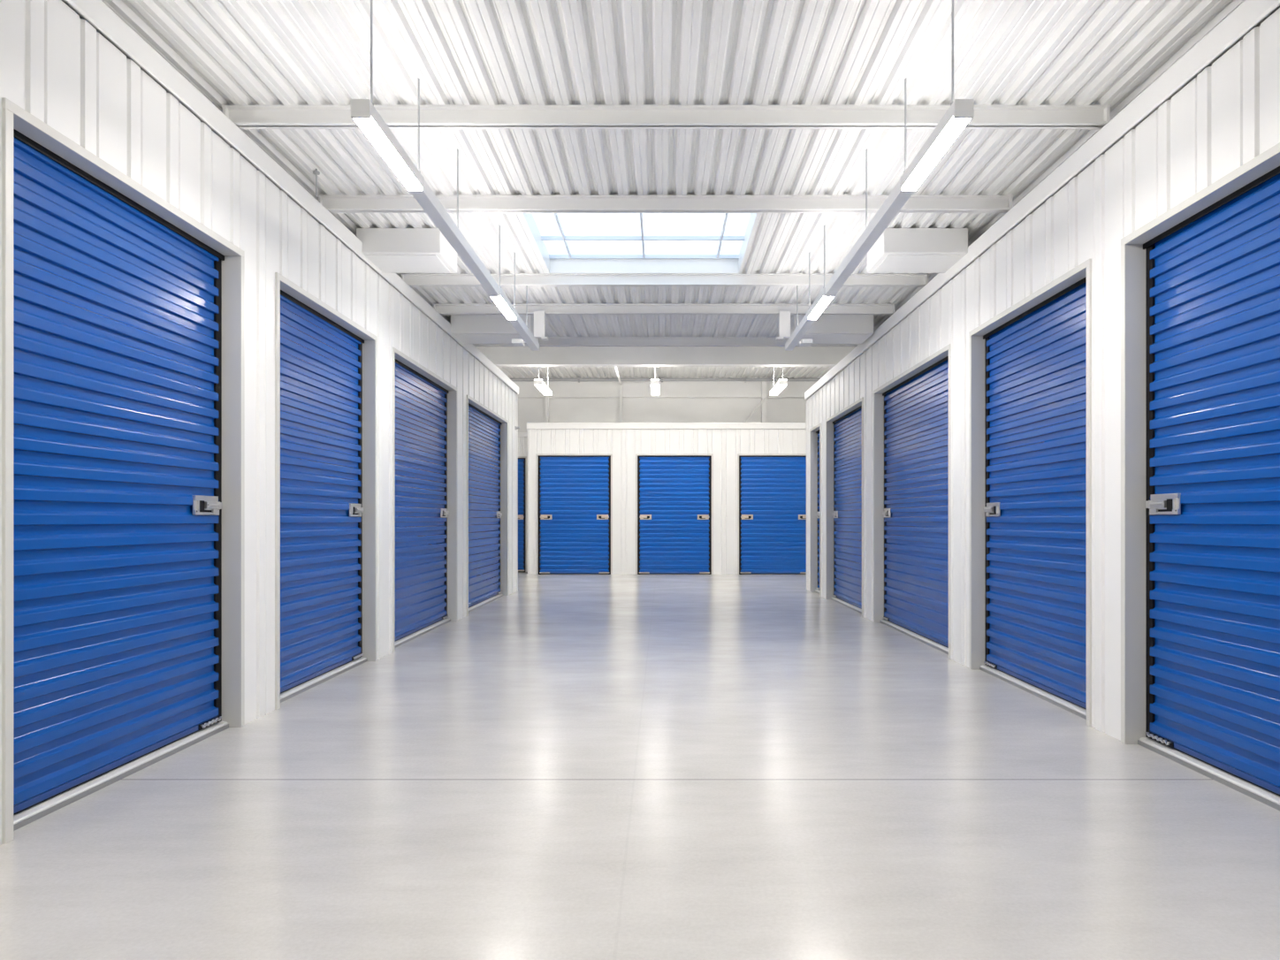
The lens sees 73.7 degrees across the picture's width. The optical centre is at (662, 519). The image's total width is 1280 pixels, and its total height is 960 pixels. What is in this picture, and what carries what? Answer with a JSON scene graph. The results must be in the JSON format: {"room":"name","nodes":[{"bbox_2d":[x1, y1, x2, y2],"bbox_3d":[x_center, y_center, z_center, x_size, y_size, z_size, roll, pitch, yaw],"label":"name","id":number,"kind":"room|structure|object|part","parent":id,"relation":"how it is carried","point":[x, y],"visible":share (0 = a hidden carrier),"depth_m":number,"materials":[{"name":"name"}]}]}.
{"room":"warehouse","nodes":[
{"label":"warehouse","id":0,"kind":"room"},
{"bbox_2d":[0,0,518,844],"bbox_3d":[-4.022,-0.517,5.690,3.226,3.435,17.380,0,0,0],"label":"wall","id":1,"kind":"structure","parent":0,"point":[77,80],"depth_m":4.93,"materials":[{"name":"white metal"}]},
{"bbox_2d":[13,129,228,830],"bbox_3d":[-2.550,-0.219,4.065,0.100,2.838,1.729,0,0,0],"label":"door","id":2,"kind":"structure","parent":1,"relation":"in","point":[118,504],"depth_m":3.90,"materials":[{"name":"blue metal"}]},
{"bbox_3d":[-2.501,-0.182,4.065,0.138,2.765,1.810,0,0,0],"label":"opening frame","id":3,"kind":"part","parent":1,"relation":"part of","materials":[{"name":"grey"}]},
{"bbox_2d":[280,289,367,702],"bbox_3d":[-2.550,-0.219,6.335,0.100,2.838,1.809,0,0,0],"label":"door","id":4,"kind":"structure","parent":1,"relation":"in","point":[322,510],"depth_m":6.33,"materials":[{"name":"blue metal"}]},
{"bbox_3d":[-2.501,-0.182,6.335,0.138,2.765,1.890,0,0,0],"label":"opening frame","id":5,"kind":"part","parent":1,"relation":"part of","materials":[{"name":"grey metal"}]},
{"bbox_2d":[394,358,450,647],"bbox_3d":[-2.550,-0.219,8.930,0.100,2.838,2.339,0,0,0],"label":"door","id":6,"kind":"structure","parent":1,"relation":"in","point":[421,512],"depth_m":8.91,"materials":[{"name":"blue metal"}]},
{"bbox_3d":[-2.501,-0.182,8.930,0.138,2.765,2.420,0,0,0],"label":"opening frame","id":7,"kind":"part","parent":1,"relation":"part of","materials":[{"name":"grey metal"}]},
{"bbox_2d":[468,403,502,612],"bbox_3d":[-2.550,-0.219,12.070,0.100,2.838,2.719,0,0,0],"label":"door","id":8,"kind":"structure","parent":1,"relation":"in","point":[484,515],"depth_m":12.18,"materials":[{"name":"blue metal"}]},
{"bbox_3d":[-2.501,-0.182,12.070,0.138,2.765,2.800,0,0,0],"label":"opening frame","id":9,"kind":"part","parent":1,"relation":"part of","materials":[{"name":"grey"}]},
{"bbox_3d":[-4.034,-0.507,14.335,3.203,3.415,0.059,0,0,0],"label":"corner trim","id":10,"kind":"part","parent":1,"relation":"part of","materials":[{"name":"white metal"}]},
{"bbox_2d":[518,432,527,571],"bbox_3d":[-4.480,-0.400,19.627,3.040,3.200,0.206,0,0,0],"label":"wall","id":11,"kind":"structure","parent":0,"point":[522,437],"depth_m":19.55,"materials":[{"name":"white metal"}]},
{"bbox_2d":[518,457,525,571],"bbox_3d":[-3.915,-0.165,19.609,1.569,2.730,0.093,0,0,0],"label":"door","id":12,"kind":"structure","parent":11,"relation":"in","point":[521,460],"depth_m":19.60,"materials":[{"name":"blue metal"}]},
{"bbox_2d":[0,571,1279,959],"bbox_3d":[0.000,1.300,8.800,12.000,0.200,23.600,0,0,0],"label":"floor","id":13,"kind":"structure","parent":0,"point":[567,766],"depth_m":3.46,"materials":[{"name":"concrete"}]},
{"bbox_2d":[508,376,822,432],"bbox_3d":[0.000,-1.160,19.710,12.000,4.720,1.980,0,0,0],"label":"wall","id":14,"kind":"structure","parent":0,"point":[529,409],"depth_m":20.60,"materials":[{"name":"paint"}]},
{"bbox_2d":[544,377,548,422],"bbox_3d":[-2.770,-2.710,20.520,0.080,1.420,0.120,0,0,0],"label":"trim","id":15,"kind":"structure","parent":14,"relation":"attached to","point":[546,399],"depth_m":20.46,"materials":[{"name":"paint"}]},
{"bbox_2d":[619,377,622,422],"bbox_3d":[-0.990,-2.710,20.520,0.056,1.420,0.120,0,0,0],"label":"trim","id":16,"kind":"structure","parent":14,"relation":"attached to","point":[620,386],"depth_m":20.46,"materials":[{"name":"paint"}]},
{"bbox_2d":[518,395,804,397],"bbox_3d":[0.000,-2.965,20.545,12.000,0.050,0.090,0,0,0],"label":"trim","id":17,"kind":"structure","parent":14,"relation":"attached to","point":[519,396],"depth_m":20.50,"materials":[{"name":"paint"}]},
{"bbox_2d":[511,380,818,382],"bbox_3d":[0.000,-3.320,20.461,11.960,0.036,0.258,0,0,0],"label":"conduit","id":18,"kind":"object","parent":14,"relation":"attached to","point":[512,380],"visible":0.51,"depth_m":20.33,"materials":[{"name":"grey"}]},
{"bbox_2d":[510,378,820,380],"bbox_3d":[0.000,-3.365,20.461,11.960,0.036,0.258,0,0,0],"label":"conduit","id":19,"kind":"object","parent":14,"relation":"attached to","point":[510,378],"visible":0.36,"depth_m":20.33,"materials":[{"name":"grey metal"}]},
{"bbox_2d":[743,398,764,422],"bbox_3d":[2.200,-2.600,20.440,0.538,0.632,0.050,0,0,0],"label":"diagonal brace","id":20,"kind":"object","parent":14,"relation":"attached to","point":[763,400],"visible":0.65,"depth_m":20.42,"materials":[{"name":"paint"}]},
{"bbox_2d":[761,377,766,422],"bbox_3d":[2.450,-2.710,20.520,0.120,1.420,0.120,0,0,0],"label":"trim","id":21,"kind":"structure","parent":14,"relation":"attached to","point":[763,383],"depth_m":20.46,"materials":[{"name":"paint"}]},
{"bbox_2d":[526,422,806,574],"bbox_3d":[1.518,-0.463,20.287,8.965,3.325,3.226,0,0,0],"label":"wall","id":22,"kind":"structure","parent":0,"point":[725,442],"depth_m":18.71,"materials":[{"name":"white metal"}]},
{"bbox_3d":[-2.920,-0.453,20.299,0.059,3.305,3.203,0,0,0],"label":"corner trim","id":23,"kind":"part","parent":22,"relation":"part of","materials":[{"name":"white metal"}]},
{"bbox_2d":[537,455,610,574],"bbox_3d":[-1.927,-0.160,18.759,1.605,2.720,0.093,0,0,0],"label":"door","id":24,"kind":"structure","parent":22,"relation":"in","point":[575,491],"depth_m":18.75,"materials":[{"name":"blue metal"}]},
{"bbox_3d":[-1.927,-0.122,18.738,1.676,2.645,0.083,0,0,0],"label":"opening frame","id":25,"kind":"part","parent":22,"relation":"part of","materials":[{"name":"grey"}]},
{"bbox_2d":[637,455,711,574],"bbox_3d":[0.271,-0.160,18.759,1.627,2.720,0.093,0,0,0],"label":"door","id":26,"kind":"structure","parent":22,"relation":"in","point":[674,491],"depth_m":18.75,"materials":[{"name":"blue metal"}]},
{"bbox_3d":[0.271,-0.122,18.738,1.698,2.645,0.083,0,0,0],"label":"opening frame","id":27,"kind":"part","parent":22,"relation":"part of","materials":[{"name":"grey"}]},
{"bbox_3d":[2.493,-0.122,18.738,1.684,2.645,0.083,0,0,0],"label":"opening frame","id":28,"kind":"part","parent":22,"relation":"part of","materials":[{"name":"grey"}]},
{"bbox_2d":[739,455,806,574],"bbox_3d":[2.493,-0.160,18.759,1.613,2.720,0.093,0,0,0],"label":"door","id":29,"kind":"structure","parent":22,"relation":"in","point":[773,488],"depth_m":18.75,"materials":[{"name":"blue metal"}]},
{"bbox_2d":[101,0,1244,378],"bbox_3d":[0.000,-2.933,8.800,12.000,1.175,23.600,0,0,0],"label":"ceiling","id":30,"kind":"structure","parent":0,"point":[234,52],"depth_m":4.61,"materials":[{"name":"white metal"}]},
{"bbox_2d":[312,168,319,196],"bbox_3d":[-2.330,-2.272,5.750,0.044,0.185,0.044,0,0,0],"label":"rod","id":31,"kind":"object","parent":30,"relation":"hanging from","point":[316,172],"visible":1,"depth_m":5.75,"materials":[{"name":"grey metal"}]},
{"bbox_2d":[350,0,424,191],"bbox_3d":[-1.325,-2.071,4.170,0.084,0.608,0.860,0,0,0],"label":"lamp","id":32,"kind":"object","parent":30,"relation":"hanging from","point":[363,112],"visible":0.97,"depth_m":4.02,"materials":[{"name":"white metal"}]},
{"bbox_3d":[-1.295,-2.107,3.800,0.018,0.535,0.018,0,0,23],"label":"hanger rod","id":33,"kind":"part","parent":32,"relation":"part of","materials":[{"name":"grey metal"}]},
{"bbox_2d":[353,117,421,190],"bbox_3d":[-1.325,-1.774,4.170,0.072,0.014,0.818,0,0,0],"label":"diffuser","id":34,"kind":"object","parent":32,"relation":"attached to","point":[371,127],"depth_m":4.11,"materials":[{"name":"white plastic"}]},
{"bbox_3d":[-1.295,-2.107,4.540,0.018,0.535,0.018,0,0,23],"label":"hanger rod","id":35,"kind":"part","parent":32,"relation":"part of","materials":[{"name":"grey metal"}]},
{"bbox_2d":[356,228,457,273],"bbox_3d":[-2.120,-2.242,7.135,0.680,0.206,0.570,0,0,0],"label":"duct","id":36,"kind":"object","parent":30,"relation":"attached to","point":[392,250],"depth_m":6.85,"materials":[{"name":"white metal"}]},
{"bbox_3d":[-2.120,-2.147,7.135,0.580,0.016,0.470,0,0,0],"label":"panel","id":37,"kind":"part","parent":36,"relation":"part of","materials":[{"name":"white paint"}]},
{"bbox_2d":[410,148,499,295],"bbox_3d":[-1.325,-2.073,5.670,0.076,0.604,2.130,0,0,0],"label":"hanging rail","id":38,"kind":"object","parent":30,"relation":"hanging from","point":[428,201],"visible":0.79,"depth_m":5.40,"materials":[{"name":"white metal"}]},
{"bbox_3d":[-1.295,-2.110,5.405,0.010,0.530,0.010,0,0,-23],"label":"hanger rod","id":39,"kind":"part","parent":38,"relation":"part of","materials":[{"name":"grey metal"}]},
{"bbox_2d":[450,314,538,343],"bbox_3d":[-1.960,-2.235,10.050,0.920,0.221,0.600,0,0,0],"label":"duct","id":40,"kind":"object","parent":30,"relation":"attached to","point":[468,329],"depth_m":9.75,"materials":[{"name":"white metal"}]},
{"bbox_3d":[-1.960,-2.132,10.050,0.820,0.016,0.500,0,0,0],"label":"panel","id":41,"kind":"part","parent":40,"relation":"part of","materials":[{"name":"white paint"}]},
{"bbox_2d":[488,224,517,319],"bbox_3d":[-1.325,-2.071,7.145,0.084,0.608,0.810,0,0,0],"label":"lamp","id":42,"kind":"object","parent":30,"relation":"hanging from","point":[501,300],"visible":0.82,"depth_m":7.09,"materials":[{"name":"white paint"}]},
{"bbox_3d":[-1.295,-2.107,6.800,0.018,0.535,0.018,0,0,23],"label":"hanger rod","id":43,"kind":"part","parent":42,"relation":"part of","materials":[{"name":"grey metal"}]},
{"bbox_2d":[490,297,516,319],"bbox_3d":[-1.325,-1.774,7.145,0.072,0.014,0.768,0,0,0],"label":"diffuser","id":44,"kind":"object","parent":42,"relation":"attached to","point":[501,302],"depth_m":7.14,"materials":[{"name":"white plastic"}]},
{"bbox_3d":[-1.295,-2.107,7.490,0.018,0.535,0.018,0,0,-23],"label":"hanger rod","id":45,"kind":"part","parent":42,"relation":"part of","materials":[{"name":"grey metal"}]},
{"bbox_2d":[509,285,539,350],"bbox_3d":[-1.325,-2.073,8.242,0.076,0.604,1.375,0,0,0],"label":"hanging rail","id":46,"kind":"object","parent":30,"relation":"hanging from","point":[522,329],"visible":0.8,"depth_m":8.17,"materials":[{"name":"white metal"}]},
{"bbox_2d":[511,338,525,345],"bbox_3d":[-1.447,-1.823,8.770,0.176,0.045,0.140,0,0,0],"label":"sensor box","id":47,"kind":"object","parent":46,"relation":"attached to","point":[514,341],"visible":0.93,"depth_m":8.70,"materials":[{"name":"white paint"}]},
{"bbox_3d":[-1.295,-2.110,8.170,0.010,0.530,0.010,0,0,-23],"label":"hanger rod","id":48,"kind":"part","parent":46,"relation":"part of","materials":[{"name":"grey metal"}]},
{"bbox_2d":[533,366,552,395],"bbox_3d":[-2.250,-2.955,16.175,0.162,0.990,1.350,0,0,0],"label":"lamp","id":49,"kind":"object","parent":30,"relation":"hanging from","point":[544,388],"visible":0.93,"depth_m":15.97,"materials":[{"name":"white paint"}]},
{"bbox_2d":[534,382,551,395],"bbox_3d":[-2.250,-2.485,16.175,0.150,0.050,1.308,0,0,0],"label":"diffuser","id":50,"kind":"object","parent":49,"relation":"attached to","point":[544,388],"depth_m":16.10,"materials":[{"name":"white plastic"}]},
{"bbox_2d":[515,194,765,274],"bbox_3d":[-0.171,-2.432,7.180,1.854,0.177,1.900,0,0,0],"label":"window","id":51,"kind":"structure","parent":30,"relation":"attached to","point":[564,243],"depth_m":7.55,"materials":[{"name":"white"}]},
{"bbox_3d":[-0.171,-2.510,7.180,1.794,0.001,1.840,0,0,0],"label":"pane","id":52,"kind":"part","parent":51,"relation":"part of","materials":[{"name":"clear glass"}]},
{"bbox_2d":[650,366,659,395],"bbox_3d":[-0.130,-2.955,16.175,0.162,0.990,1.350,0,0,0],"label":"lamp","id":53,"kind":"object","parent":30,"relation":"hanging from","point":[654,383],"visible":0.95,"depth_m":15.88,"materials":[{"name":"white paint"}]},
{"bbox_2d":[650,384,659,395],"bbox_3d":[-0.130,-2.485,16.175,0.150,0.050,1.308,0,0,0],"label":"diffuser","id":54,"kind":"object","parent":53,"relation":"attached to","point":[655,388],"depth_m":16.10,"materials":[{"name":"white plastic"}]},
{"bbox_2d":[400,274,928,287],"bbox_3d":[0.022,-2.293,8.170,5.035,0.103,0.087,0,0,0],"label":"ceiling beam","id":55,"kind":"structure","parent":30,"relation":"attached to","point":[411,279],"depth_m":8.16,"materials":[{"name":"white metal"}]},
{"bbox_3d":[2.520,-2.293,8.170,0.016,0.103,0.087,0,0,0],"label":"plate","id":56,"kind":"part","parent":55,"relation":"part of","materials":[{"name":"white paint"}]},
{"bbox_2d":[432,304,896,314],"bbox_3d":[0.022,-2.293,9.300,5.035,0.103,0.087,0,0,0],"label":"ceiling beam","id":57,"kind":"structure","parent":30,"relation":"attached to","point":[441,308],"depth_m":9.29,"materials":[{"name":"white metal"}]},
{"bbox_2d":[533,311,548,340],"bbox_3d":[-1.310,-2.103,9.230,0.150,0.305,0.090,0,0,0],"label":"junction box","id":58,"kind":"object","parent":57,"relation":"attached to","point":[539,316],"visible":0.86,"depth_m":9.20,"materials":[{"name":"white paint"}]},
{"bbox_2d":[775,311,790,340],"bbox_3d":[1.310,-2.103,9.230,0.150,0.305,0.090,0,0,0],"label":"junction box","id":59,"kind":"object","parent":57,"relation":"attached to","point":[784,316],"visible":0.86,"depth_m":9.20,"materials":[{"name":"white paint"}]},
{"bbox_2d":[316,194,1013,213],"bbox_3d":[0.022,-2.293,6.200,5.035,0.103,0.087,0,0,0],"label":"ceiling beam","id":60,"kind":"structure","parent":30,"relation":"attached to","point":[333,203],"depth_m":6.19,"materials":[{"name":"white metal"}]},
{"bbox_3d":[-2.475,-2.293,6.200,0.016,0.103,0.087,0,0,0],"label":"plate","id":61,"kind":"part","parent":60,"relation":"part of","materials":[{"name":"white paint"}]},
{"bbox_3d":[2.520,-2.293,6.200,0.016,0.103,0.087,0,0,0],"label":"plate","id":62,"kind":"part","parent":60,"relation":"part of","materials":[{"name":"white paint"}]},
{"bbox_2d":[475,346,855,366],"bbox_3d":[0.000,-3.055,15.000,12.000,0.690,0.200,0,0,0],"label":"girder","id":63,"kind":"object","parent":30,"relation":"attached to","point":[500,356],"visible":0.12,"depth_m":14.99,"materials":[{"name":"metal"}]},
{"bbox_2d":[614,366,621,385],"bbox_3d":[-0.915,-2.995,17.780,0.050,0.560,5.327,0,0,-2],"label":"diagonal brace","id":64,"kind":"object","parent":63,"relation":"attached to","point":[615,368],"visible":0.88,"depth_m":17.25,"materials":[{"name":"paint"}]},
{"bbox_2d":[220,104,1111,129],"bbox_3d":[0.022,-2.293,4.860,5.035,0.103,0.087,0,0,0],"label":"ceiling beam","id":65,"kind":"structure","parent":30,"relation":"attached to","point":[245,117],"depth_m":4.85,"materials":[{"name":"white metal"}]},
{"bbox_3d":[-2.475,-2.293,4.860,0.016,0.103,0.087,0,0,0],"label":"plate","id":66,"kind":"part","parent":65,"relation":"part of","materials":[{"name":"white paint"}]},
{"bbox_3d":[2.520,-2.293,4.860,0.016,0.103,0.087,0,0,0],"label":"plate","id":67,"kind":"part","parent":65,"relation":"part of","materials":[{"name":"white paint"}]},
{"bbox_2d":[472,337,859,346],"bbox_3d":[0.022,-2.293,11.000,5.035,0.103,0.087,0,0,0],"label":"ceiling beam","id":68,"kind":"structure","parent":30,"relation":"attached to","point":[552,341],"depth_m":10.99,"materials":[{"name":"white metal"}]},
{"bbox_2d":[769,366,787,395],"bbox_3d":[2.200,-2.955,16.175,0.162,0.990,1.350,0,0,0],"label":"lamp","id":69,"kind":"object","parent":30,"relation":"hanging from","point":[777,388],"visible":0.93,"depth_m":15.96,"materials":[{"name":"white paint"}]},
{"bbox_2d":[769,382,786,395],"bbox_3d":[2.200,-2.485,16.175,0.150,0.050,1.308,0,0,0],"label":"diffuser","id":70,"kind":"object","parent":69,"relation":"attached to","point":[777,388],"depth_m":16.10,"materials":[{"name":"white plastic"}]},
{"bbox_2d":[784,285,815,350],"bbox_3d":[1.325,-2.073,8.242,0.076,0.604,1.375,0,0,0],"label":"hanging rail","id":71,"kind":"object","parent":30,"relation":"hanging from","point":[801,329],"visible":0.82,"depth_m":8.17,"materials":[{"name":"white metal"}]},
{"bbox_3d":[1.295,-2.110,8.170,0.010,0.530,0.010,0,0,23],"label":"hanger rod","id":72,"kind":"part","parent":71,"relation":"part of","materials":[{"name":"grey metal"}]},
{"bbox_2d":[798,338,812,345],"bbox_3d":[1.447,-1.823,8.770,0.176,0.045,0.140,0,0,0],"label":"sensor box","id":73,"kind":"object","parent":71,"relation":"attached to","point":[803,341],"visible":0.93,"depth_m":8.70,"materials":[{"name":"white paint"}]},
{"bbox_2d":[807,224,835,319],"bbox_3d":[1.325,-2.071,7.145,0.084,0.608,0.810,0,0,0],"label":"lamp","id":74,"kind":"object","parent":30,"relation":"hanging from","point":[822,300],"visible":0.78,"depth_m":7.09,"materials":[{"name":"white paint"}]},
{"bbox_3d":[1.295,-2.107,7.490,0.018,0.535,0.018,0,0,23],"label":"hanger rod","id":75,"kind":"part","parent":74,"relation":"part of","materials":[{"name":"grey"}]},
{"bbox_2d":[807,297,833,319],"bbox_3d":[1.325,-1.774,7.145,0.072,0.014,0.768,0,0,0],"label":"diffuser","id":76,"kind":"object","parent":74,"relation":"attached to","point":[822,302],"depth_m":7.14,"materials":[{"name":"white plastic"}]},
{"bbox_3d":[1.295,-2.107,6.800,0.018,0.535,0.018,0,0,-23],"label":"hanger rod","id":77,"kind":"part","parent":74,"relation":"part of","materials":[{"name":"grey metal"}]},
{"bbox_2d":[785,314,873,343],"bbox_3d":[1.960,-2.235,10.050,0.920,0.221,0.600,0,0,0],"label":"ceiling beam","id":78,"kind":"structure","parent":30,"relation":"attached to","point":[827,329],"depth_m":9.75,"materials":[{"name":"white metal"}]},
{"bbox_3d":[1.960,-2.132,10.050,0.820,0.016,0.500,0,0,0],"label":"panel","id":79,"kind":"part","parent":78,"relation":"part of","materials":[{"name":"white paint"}]},
{"bbox_2d":[824,148,914,295],"bbox_3d":[1.325,-2.073,5.670,0.076,0.604,2.130,0,0,0],"label":"hanging rail","id":80,"kind":"object","parent":30,"relation":"hanging from","point":[895,201],"visible":0.8,"depth_m":5.40,"materials":[{"name":"white metal"}]},
{"bbox_3d":[1.295,-2.110,5.405,0.010,0.530,0.010,0,0,23],"label":"hanger rod","id":81,"kind":"part","parent":80,"relation":"part of","materials":[{"name":"grey metal"}]},
{"bbox_2d":[867,228,967,273],"bbox_3d":[2.120,-2.242,7.135,0.680,0.206,0.570,0,0,0],"label":"duct","id":82,"kind":"object","parent":30,"relation":"attached to","point":[896,250],"depth_m":6.86,"materials":[{"name":"white metal"}]},
{"bbox_3d":[2.120,-2.147,7.135,0.580,0.016,0.470,0,0,0],"label":"panel","id":83,"kind":"part","parent":82,"relation":"part of","materials":[{"name":"white paint"}]},
{"bbox_2d":[899,0,973,191],"bbox_3d":[1.325,-2.071,4.170,0.084,0.608,0.860,0,0,0],"label":"lamp","id":84,"kind":"object","parent":30,"relation":"hanging from","point":[960,112],"visible":0.98,"depth_m":4.02,"materials":[{"name":"white paint"}]},
{"bbox_3d":[1.295,-2.107,4.540,0.018,0.535,0.018,0,0,-23],"label":"hanger rod","id":85,"kind":"part","parent":84,"relation":"part of","materials":[{"name":"grey metal"}]},
{"bbox_2d":[902,117,970,190],"bbox_3d":[1.325,-1.774,4.170,0.072,0.014,0.818,0,0,0],"label":"diffuser","id":86,"kind":"object","parent":84,"relation":"attached to","point":[952,127],"depth_m":4.11,"materials":[{"name":"white plastic"}]},
{"bbox_3d":[1.295,-2.107,3.800,0.018,0.535,0.018,0,0,-23],"label":"hanger rod","id":87,"kind":"part","parent":84,"relation":"part of","materials":[{"name":"grey metal"}]},
{"bbox_2d":[804,0,1279,743],"bbox_3d":[4.067,-0.495,5.850,3.226,3.390,17.700,0,0,0],"label":"wall","id":88,"kind":"structure","parent":0,"point":[1207,127],"depth_m":4.82,"materials":[{"name":"white metal"}]},
{"bbox_3d":[4.079,-0.485,14.655,3.203,3.370,0.059,0,0,0],"label":"corner trim","id":89,"kind":"part","parent":88,"relation":"part of","materials":[{"name":"white metal"}]},
{"bbox_3d":[2.546,-0.158,13.820,0.138,2.715,0.920,0,0,0],"label":"opening frame","id":90,"kind":"part","parent":88,"relation":"part of","materials":[{"name":"grey metal"}]},
{"bbox_2d":[815,429,819,594],"bbox_3d":[2.595,-0.219,13.820,0.100,2.838,0.839,0,0,0],"label":"door","id":91,"kind":"structure","parent":88,"relation":"in","point":[817,431],"depth_m":14.13,"materials":[{"name":"blue metal"}]},
{"bbox_3d":[2.546,-0.158,11.730,0.138,2.715,2.360,0,0,0],"label":"opening frame","id":92,"kind":"part","parent":88,"relation":"part of","materials":[{"name":"grey"}]},
{"bbox_2d":[830,405,861,613],"bbox_3d":[2.595,-0.219,11.730,0.100,2.838,2.279,0,0,0],"label":"door","id":93,"kind":"structure","parent":88,"relation":"in","point":[847,514],"depth_m":11.88,"materials":[{"name":"blue metal"}]},
{"bbox_3d":[2.546,-0.158,8.678,0.138,2.715,2.664,0,0,0],"label":"opening frame","id":94,"kind":"part","parent":88,"relation":"part of","materials":[{"name":"grey metal"}]},
{"bbox_2d":[879,356,948,655],"bbox_3d":[2.595,-0.219,8.678,0.100,2.838,2.583,0,0,0],"label":"door","id":95,"kind":"structure","parent":88,"relation":"in","point":[915,514],"depth_m":8.65,"materials":[{"name":"blue metal"}]},
{"bbox_3d":[2.546,-0.158,5.912,0.138,2.715,1.935,0,0,0],"label":"opening frame","id":96,"kind":"part","parent":88,"relation":"part of","materials":[{"name":"grey metal"}]},
{"bbox_2d":[979,276,1086,719],"bbox_3d":[2.595,-0.219,5.912,0.100,2.838,1.854,0,0,0],"label":"door","id":97,"kind":"structure","parent":88,"relation":"in","point":[1035,507],"depth_m":5.85,"materials":[{"name":"blue metal"}]},
{"bbox_3d":[2.546,-0.158,3.558,0.138,2.715,2.097,0,0,0],"label":"opening frame","id":98,"kind":"part","parent":88,"relation":"part of","materials":[{"name":"grey"}]},
{"bbox_2d":[1137,166,1279,810],"bbox_3d":[2.595,-0.219,3.558,0.100,2.838,2.016,0,0,0],"label":"door","id":99,"kind":"structure","parent":88,"relation":"in","point":[1213,277],"depth_m":3.98,"materials":[{"name":"blue metal"}]}
]}

